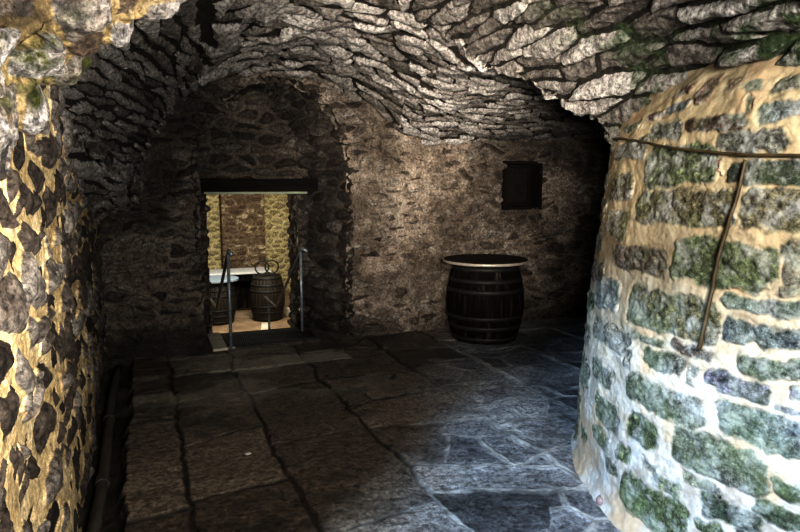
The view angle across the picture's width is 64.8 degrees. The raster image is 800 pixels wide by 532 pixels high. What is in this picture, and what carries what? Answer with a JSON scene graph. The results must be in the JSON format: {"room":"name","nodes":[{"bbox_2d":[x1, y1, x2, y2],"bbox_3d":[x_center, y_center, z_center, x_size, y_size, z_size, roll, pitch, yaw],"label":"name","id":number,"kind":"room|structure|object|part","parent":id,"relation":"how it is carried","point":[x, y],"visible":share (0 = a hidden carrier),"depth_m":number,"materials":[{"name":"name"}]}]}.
{"room":"historic interior","nodes":[
{"label":"historic interior","id":0,"kind":"room"},
{"bbox_2d":[0,85,109,531],"bbox_3d":[-2.218,-0.168,3.386,0.975,2.830,4.807,-3,8,-22],"label":"wall","id":1,"kind":"structure","parent":0,"point":[54,364],"depth_m":2.37,"materials":[{"name":"grey stone"}]},
{"bbox_2d":[0,0,186,180],"bbox_3d":[-0.511,-0.835,1.573,2.544,1.974,0.688,-3,8,-22],"label":"arch","id":2,"kind":"object","parent":1,"relation":"attached to","point":[43,42],"depth_m":1.42,"materials":[{"name":"grey stone"}]},
{"bbox_2d":[219,194,265,268],"bbox_3d":[-3.620,-0.978,14.468,0.959,3.450,0.511,-3,8,-22],"label":"wall","id":3,"kind":"structure","parent":0,"point":[242,228],"depth_m":14.32,"materials":[{"name":"brown stone"}]},
{"bbox_2d":[206,194,299,290],"bbox_3d":[-3.274,-1.023,14.821,6.100,3.450,0.164,-3,8,-22],"label":"wall","id":4,"kind":"structure","parent":0,"point":[276,212],"depth_m":14.93,"materials":[{"name":"stone"}]},
{"bbox_2d":[212,291,299,332],"bbox_3d":[-2.023,1.182,12.002,6.100,0.295,7.100,-3,8,-22],"label":"floor","id":5,"kind":"structure","parent":0,"point":[244,320],"depth_m":11.72,"materials":[{"name":"stone"}]},
{"bbox_2d":[209,249,235,348],"bbox_3d":[-2.079,0.666,7.226,0.090,1.947,2.414,-3,8,-22],"label":"handrail","id":6,"kind":"object","parent":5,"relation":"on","point":[229,253],"visible":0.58,"depth_m":6.18,"materials":[{"name":"metal"}]},
{"bbox_3d":[-2.066,0.130,7.162,0.062,0.868,2.414,-3,8,-22],"label":"rail","id":7,"kind":"part","parent":6,"relation":"part of","materials":[{"name":"metal"}]},
{"bbox_3d":[-1.667,0.349,6.164,0.032,0.935,0.031,-3,8,-22],"label":"post","id":8,"kind":"part","parent":6,"relation":"part of","materials":[{"name":"metal"}]},
{"bbox_2d":[209,275,238,325],"bbox_3d":[-3.406,0.641,11.747,0.800,0.843,0.800,-3,8,-22],"label":"table","id":9,"kind":"object","parent":5,"relation":"on","point":[220,315],"visible":0.49,"depth_m":11.50,"materials":[{"name":"wood"}]},
{"bbox_2d":[209,267,270,308],"bbox_3d":[-3.319,0.507,12.799,1.300,0.840,0.700,-3,8,-22],"label":"table","id":10,"kind":"object","parent":5,"relation":"on","point":[242,286],"visible":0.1,"depth_m":12.81,"materials":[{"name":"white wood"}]},
{"bbox_3d":[-3.319,0.569,12.807,1.000,0.595,0.024,-3,8,-22],"label":"panel","id":11,"kind":"part","parent":10,"relation":"part of","materials":[{"name":"brown wood"}]},
{"bbox_2d":[261,323,267,329],"bbox_3d":[-2.285,1.187,10.589,0.140,0.050,2.000,-1,7,-11],"label":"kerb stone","id":12,"kind":"object","parent":5,"relation":"on","point":[264,326],"visible":0.24,"depth_m":11.24,"materials":[{"name":"beige stone"}]},
{"bbox_2d":[250,273,284,321],"bbox_3d":[-2.535,0.594,12.043,0.659,0.860,0.659,-3,8,-22],"label":"barrel","id":13,"kind":"object","parent":5,"relation":"on","point":[271,286],"visible":0.9,"depth_m":11.79,"materials":[{"name":"wood"}]},
{"bbox_2d":[255,260,278,274],"bbox_3d":[-2.530,0.025,11.972,0.468,0.284,0.070,-3,8,-22],"label":"ring ornament","id":14,"kind":"object","parent":13,"relation":"on","point":[270,273],"visible":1,"depth_m":11.96,"materials":[{"name":"metal"}]},
{"bbox_2d":[206,327,337,347],"bbox_3d":[-1.635,1.273,7.368,1.450,1.196,1.870,-3,8,-22],"label":"stairs","id":15,"kind":"structure","parent":5,"relation":"on","point":[318,333],"depth_m":6.91,"materials":[{"name":"stone"}]},
{"bbox_2d":[207,332,227,351],"bbox_3d":[-1.871,0.771,6.428,0.142,0.030,0.700,-3,8,-22],"label":"threshold slab","id":16,"kind":"object","parent":15,"relation":"on","point":[216,341],"visible":0.92,"depth_m":6.33,"materials":[{"name":"stone"}]},
{"bbox_2d":[232,329,315,345],"bbox_3d":[-1.337,0.747,6.601,0.860,0.034,0.400,-2,8,-17],"label":"step","id":17,"kind":"structure","parent":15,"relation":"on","point":[244,339],"depth_m":6.57,"materials":[{"name":"metal"}]},
{"bbox_2d":[264,247,307,330],"bbox_3d":[-1.456,0.607,7.838,0.107,1.907,2.344,-3,8,-22],"label":"handrail","id":18,"kind":"object","parent":5,"relation":"on","point":[299,256],"visible":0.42,"depth_m":6.84,"materials":[{"name":"metal"}]},
{"bbox_3d":[-1.811,0.956,8.740,0.032,0.985,0.031,-3,8,-22],"label":"post","id":19,"kind":"part","parent":18,"relation":"part of","materials":[{"name":"metal"}]},
{"bbox_3d":[-1.065,0.287,6.805,0.032,0.895,0.031,-3,8,-22],"label":"post","id":20,"kind":"part","parent":18,"relation":"part of","materials":[{"name":"metal"}]},
{"bbox_2d":[286,307,290,316],"bbox_3d":[-2.109,0.898,12.365,0.220,0.170,0.180,-7,10,-42],"label":"stone block","id":21,"kind":"object","parent":5,"relation":"on","point":[288,311],"visible":0.34,"depth_m":12.29,"materials":[{"name":"beige stone"}]},
{"bbox_2d":[82,315,621,531],"bbox_3d":[1.349,1.042,4.686,6.900,0.106,5.350,-3,8,-22],"label":"floor","id":22,"kind":"structure","parent":0,"point":[426,430],"depth_m":4.00,"materials":[{"name":"grey stone"}]},
{"bbox_2d":[86,365,121,531],"bbox_3d":[-1.758,1.179,3.730,0.100,0.086,4.302,-3,8,-21],"label":"drain pipe","id":23,"kind":"object","parent":22,"relation":"on","point":[102,481],"visible":1,"depth_m":3.73,"materials":[{"name":"black metal"}]},
{"bbox_2d":[443,254,528,344],"bbox_3d":[0.895,0.336,6.635,0.886,0.842,0.886,-3,8,-22],"label":"table","id":24,"kind":"object","parent":22,"relation":"on","point":[485,295],"visible":1,"depth_m":6.32,"materials":[{"name":"brown wood"}]},
{"bbox_2d":[596,495,602,505],"bbox_3d":[1.019,1.185,3.182,0.055,0.046,0.070,7,10,45],"label":"loose stone","id":25,"kind":"object","parent":22,"relation":"on","point":[599,500],"visible":0.65,"depth_m":3.16,"materials":[{"name":"stone"}]},
{"bbox_2d":[99,70,610,368],"bbox_3d":[0.362,-0.642,7.188,7.100,2.800,0.802,-3,8,-22],"label":"wall","id":26,"kind":"structure","parent":0,"point":[415,205],"depth_m":6.70,"materials":[{"name":"brown stone"}]},
{"bbox_2d":[197,87,310,335],"bbox_3d":[-1.456,-0.599,6.817,1.651,2.750,0.158,-3,8,-22],"label":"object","id":27,"kind":"structure","parent":26,"relation":"in","point":[246,139],"depth_m":6.67,"materials":[{"name":"brown stone"}]},
{"bbox_2d":[204,194,212,333],"bbox_3d":[-2.098,0.385,6.884,0.096,2.580,0.462,-3,8,-22],"label":"door jamb","id":28,"kind":"structure","parent":27,"relation":"attached to","point":[207,208],"depth_m":6.64,"materials":[{"name":"brown stone"}]},
{"bbox_2d":[286,194,300,328],"bbox_3d":[-1.214,0.340,7.240,0.096,2.580,0.462,-3,8,-22],"label":"door jamb","id":29,"kind":"structure","parent":27,"relation":"attached to","point":[294,305],"depth_m":7.21,"materials":[{"name":"brown stone"}]},
{"bbox_2d":[203,192,307,193],"bbox_3d":[-1.465,-0.746,6.432,1.040,0.024,0.100,-3,8,-22],"label":"trim","id":30,"kind":"structure","parent":26,"relation":"attached to","point":[203,192],"depth_m":6.38,"materials":[{"name":"beige wood"}]},
{"bbox_2d":[200,178,317,191],"bbox_3d":[-1.516,-0.852,6.650,1.200,0.146,0.545,-3,8,-22],"label":"lintel","id":31,"kind":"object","parent":26,"relation":"attached to","point":[206,184],"depth_m":6.40,"materials":[{"name":"brown wood"}]},
{"bbox_2d":[501,161,542,209],"bbox_3d":[1.363,-0.938,7.332,0.510,0.550,0.270,-3,8,-22],"label":"window","id":32,"kind":"structure","parent":26,"relation":"in","point":[536,177],"depth_m":7.28,"materials":[{"name":"brown wood"}]},
{"bbox_2d":[507,165,530,205],"bbox_3d":[1.336,-0.946,7.396,0.438,0.476,0.050,-3,8,-22],"label":"hatch","id":33,"kind":"object","parent":32,"relation":"attached to","point":[518,176],"visible":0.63,"depth_m":7.41,"materials":[{"name":"brown wood"}]},
{"bbox_2d":[59,0,799,220],"bbox_3d":[1.505,-0.645,4.362,7.106,2.137,5.642,-3,8,-22],"label":"ceiling","id":34,"kind":"structure","parent":0,"point":[453,72],"depth_m":3.85,"materials":[{"name":"grey stone"}]},
{"bbox_2d":[571,54,799,531],"bbox_3d":[2.316,0.023,3.118,2.657,2.480,3.464,-3,8,-22],"label":"wall","id":35,"kind":"structure","parent":0,"point":[672,435],"depth_m":2.62,"materials":[{"name":"grey stone"}]},
{"bbox_2d":[612,137,799,156],"bbox_3d":[1.318,-0.538,2.775,0.255,0.171,1.692,-2,8,-16],"label":"cable","id":36,"kind":"object","parent":35,"relation":"attached to","point":[615,138],"visible":0.91,"depth_m":2.55,"materials":[{"name":"brown rubber"}]},
{"bbox_2d":[696,160,746,349],"bbox_3d":[1.278,-0.034,2.510,0.137,0.766,0.038,4,8,26],"label":"cable","id":37,"kind":"object","parent":35,"relation":"attached to","point":[715,271],"visible":1,"depth_m":2.52,"materials":[{"name":"brown rubber"}]}
]}

